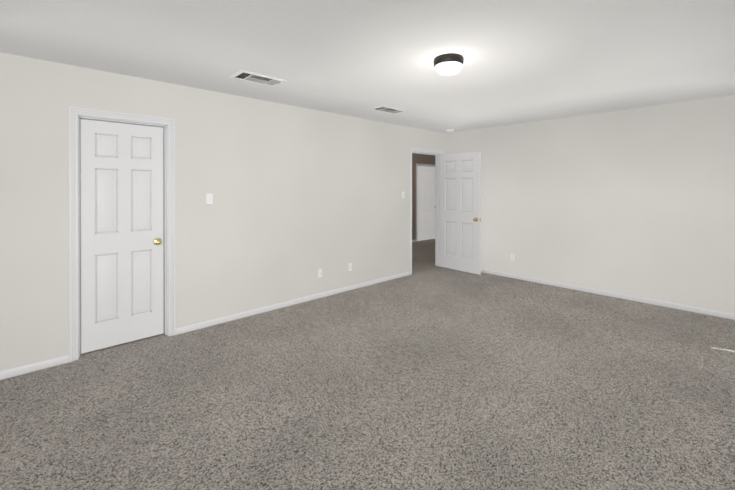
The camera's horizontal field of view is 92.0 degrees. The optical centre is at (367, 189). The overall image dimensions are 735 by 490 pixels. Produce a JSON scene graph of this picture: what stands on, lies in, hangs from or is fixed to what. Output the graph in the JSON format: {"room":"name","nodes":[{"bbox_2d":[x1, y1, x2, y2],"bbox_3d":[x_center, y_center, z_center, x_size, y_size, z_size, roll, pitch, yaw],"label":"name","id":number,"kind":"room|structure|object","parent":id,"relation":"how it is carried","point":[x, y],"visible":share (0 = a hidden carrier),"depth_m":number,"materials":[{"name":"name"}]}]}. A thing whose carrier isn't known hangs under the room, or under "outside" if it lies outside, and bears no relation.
{"room":"empty bedroom","nodes":[
{"label":"empty bedroom","id":0,"kind":"room"},
{"bbox_2d":[0,52,445,370],"bbox_3d":[-0.930,0.191,4.418,6.650,2.440,0.120,0,0,-43],"label":"wall","id":1,"kind":"structure","parent":0,"point":[301,195],"depth_m":3.75,"materials":[{"name":"paint"}]},
{"bbox_2d":[0,354,68,379],"bbox_3d":[-2.826,1.385,2.557,1.035,0.062,0.013,0,0,-43],"label":"baseboard","id":2,"kind":"structure","parent":1,"relation":"attached to","point":[27,368],"depth_m":2.76,"materials":[{"name":"paint"}]},
{"bbox_2d":[80,118,164,353],"bbox_3d":[-2.234,0.391,3.251,0.672,2.022,0.161,0,0,-43],"label":"closet door leaf","id":3,"kind":"structure","parent":1,"relation":"in","point":[122,278],"depth_m":3.22,"materials":[{"name":"paint"}]},
{"bbox_2d":[69,106,175,361],"bbox_3d":[-2.205,0.365,3.227,0.790,2.099,0.156,0,0,-43],"label":"door frame","id":4,"kind":"structure","parent":1,"relation":"attached to","point":[76,114],"depth_m":3.04,"materials":[{"name":"paint"}]},
{"bbox_2d":[206,193,212,204],"bbox_3d":[-1.630,0.096,3.666,0.074,0.118,0.021,0,0,-43],"label":"light switch","id":5,"kind":"object","parent":1,"relation":"attached to","point":[209,198],"visible":1,"depth_m":3.67,"materials":[{"name":"plastic"}]},
{"bbox_2d":[176,271,409,334],"bbox_3d":[-0.587,1.379,4.650,3.515,0.062,0.013,0,0,-43],"label":"baseboard","id":6,"kind":"structure","parent":1,"relation":"attached to","point":[192,327],"depth_m":4.20,"materials":[{"name":"paint"}]},
{"bbox_2d":[317,268,321,277],"bbox_3d":[-0.618,1.091,4.620,0.074,0.118,0.014,0,0,-43],"label":"outlet","id":7,"kind":"object","parent":1,"relation":"attached to","point":[319,273],"visible":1,"depth_m":4.62,"materials":[{"name":"plastic"}]},
{"bbox_2d":[348,263,351,271],"bbox_3d":[-0.243,1.088,4.973,0.074,0.118,0.009,0,0,-43],"label":"electrical outlet","id":8,"kind":"object","parent":1,"relation":"attached to","point":[349,266],"visible":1,"depth_m":4.96,"materials":[{"name":"plastic"}]},
{"bbox_2d":[410,148,443,274],"bbox_3d":[0.996,0.356,6.220,0.945,2.099,0.158,0,0,-43],"label":"door frame","id":9,"kind":"structure","parent":1,"relation":"attached to","point":[437,154],"depth_m":6.48,"materials":[{"name":"paint"}]},
{"bbox_2d":[440,151,480,274],"bbox_3d":[1.585,0.382,6.131,0.161,2.022,0.827,0,0,-40],"label":"door leaf","id":10,"kind":"structure","parent":1,"relation":"in","point":[460,211],"depth_m":6.08,"materials":[{"name":"paint"}]},
{"bbox_2d":[0,267,734,489],"bbox_3d":[0.210,1.464,3.201,6.410,0.100,5.620,0,0,-43],"label":"floor carpet","id":11,"kind":"object","parent":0,"point":[441,378],"visible":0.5,"depth_m":2.38,"materials":[{"name":"grey carpet"}]},
{"bbox_2d":[0,0,734,133],"bbox_3d":[0.620,-1.074,2.755,6.410,0.100,4.420,0,0,-43],"label":"ceiling","id":12,"kind":"structure","parent":0,"point":[526,61],"depth_m":2.59,"materials":[{"name":"white paint"}]},
{"bbox_2d":[230,70,285,86],"bbox_3d":[-1.004,-1.022,3.277,0.440,0.007,0.250,0,0,-43],"label":"ceiling vent","id":13,"kind":"object","parent":12,"relation":"in","point":[256,78],"visible":1,"depth_m":3.26,"materials":[{"name":"metal"}]},
{"bbox_2d":[370,106,405,113],"bbox_3d":[0.271,-1.026,4.571,0.445,0.007,0.235,0,0,-43],"label":"ceiling vent","id":14,"kind":"object","parent":12,"relation":"in","point":[386,109],"visible":0.98,"depth_m":4.54,"materials":[{"name":"metal"}]},
{"bbox_2d":[433,53,463,76],"bbox_3d":[0.631,-0.952,2.766,0.232,0.144,0.232,0,0,-43],"label":"ceiling light fixture","id":15,"kind":"object","parent":12,"relation":"attached to","point":[448,65],"visible":1,"depth_m":2.69,"materials":[{"name":"white glass"}]},
{"bbox_2d":[412,153,434,239],"bbox_3d":[0.233,0.178,8.584,6.040,2.440,0.120,0,0,-43],"label":"wall","id":16,"kind":"structure","parent":0,"point":[422,158],"depth_m":9.46,"materials":[{"name":"paint"}]},
{"bbox_2d":[416,163,434,241],"bbox_3d":[1.599,0.345,9.862,0.950,2.099,0.156,0,0,-43],"label":"door frame","id":17,"kind":"structure","parent":16,"relation":"attached to","point":[427,165],"depth_m":9.49,"materials":[{"name":"paint"}]},
{"bbox_2d":[417,166,434,240],"bbox_3d":[1.639,0.371,9.813,0.832,2.022,0.161,0,0,-40],"label":"door leaf","id":18,"kind":"structure","parent":16,"relation":"in","point":[425,202],"depth_m":9.77,"materials":[{"name":"paint"}]},
{"bbox_2d":[412,239,439,273],"bbox_3d":[0.558,1.449,8.241,5.800,0.100,3.670,0,0,-43],"label":"floor","id":19,"kind":"structure","parent":0,"point":[423,255],"depth_m":7.55,"materials":[{"name":"grey carpet"}]},
{"bbox_2d":[446,95,734,313],"bbox_3d":[3.046,0.189,4.945,0.120,2.440,4.540,0,0,-43],"label":"wall","id":20,"kind":"structure","parent":0,"point":[638,202],"depth_m":4.61,"materials":[{"name":"paint"}]},
{"bbox_2d":[481,269,734,319],"bbox_3d":[2.941,1.378,4.959,0.020,0.062,4.380,0,0,-43],"label":"baseboard","id":21,"kind":"structure","parent":20,"relation":"attached to","point":[601,292],"depth_m":4.58,"materials":[{"name":"paint"}]}
]}

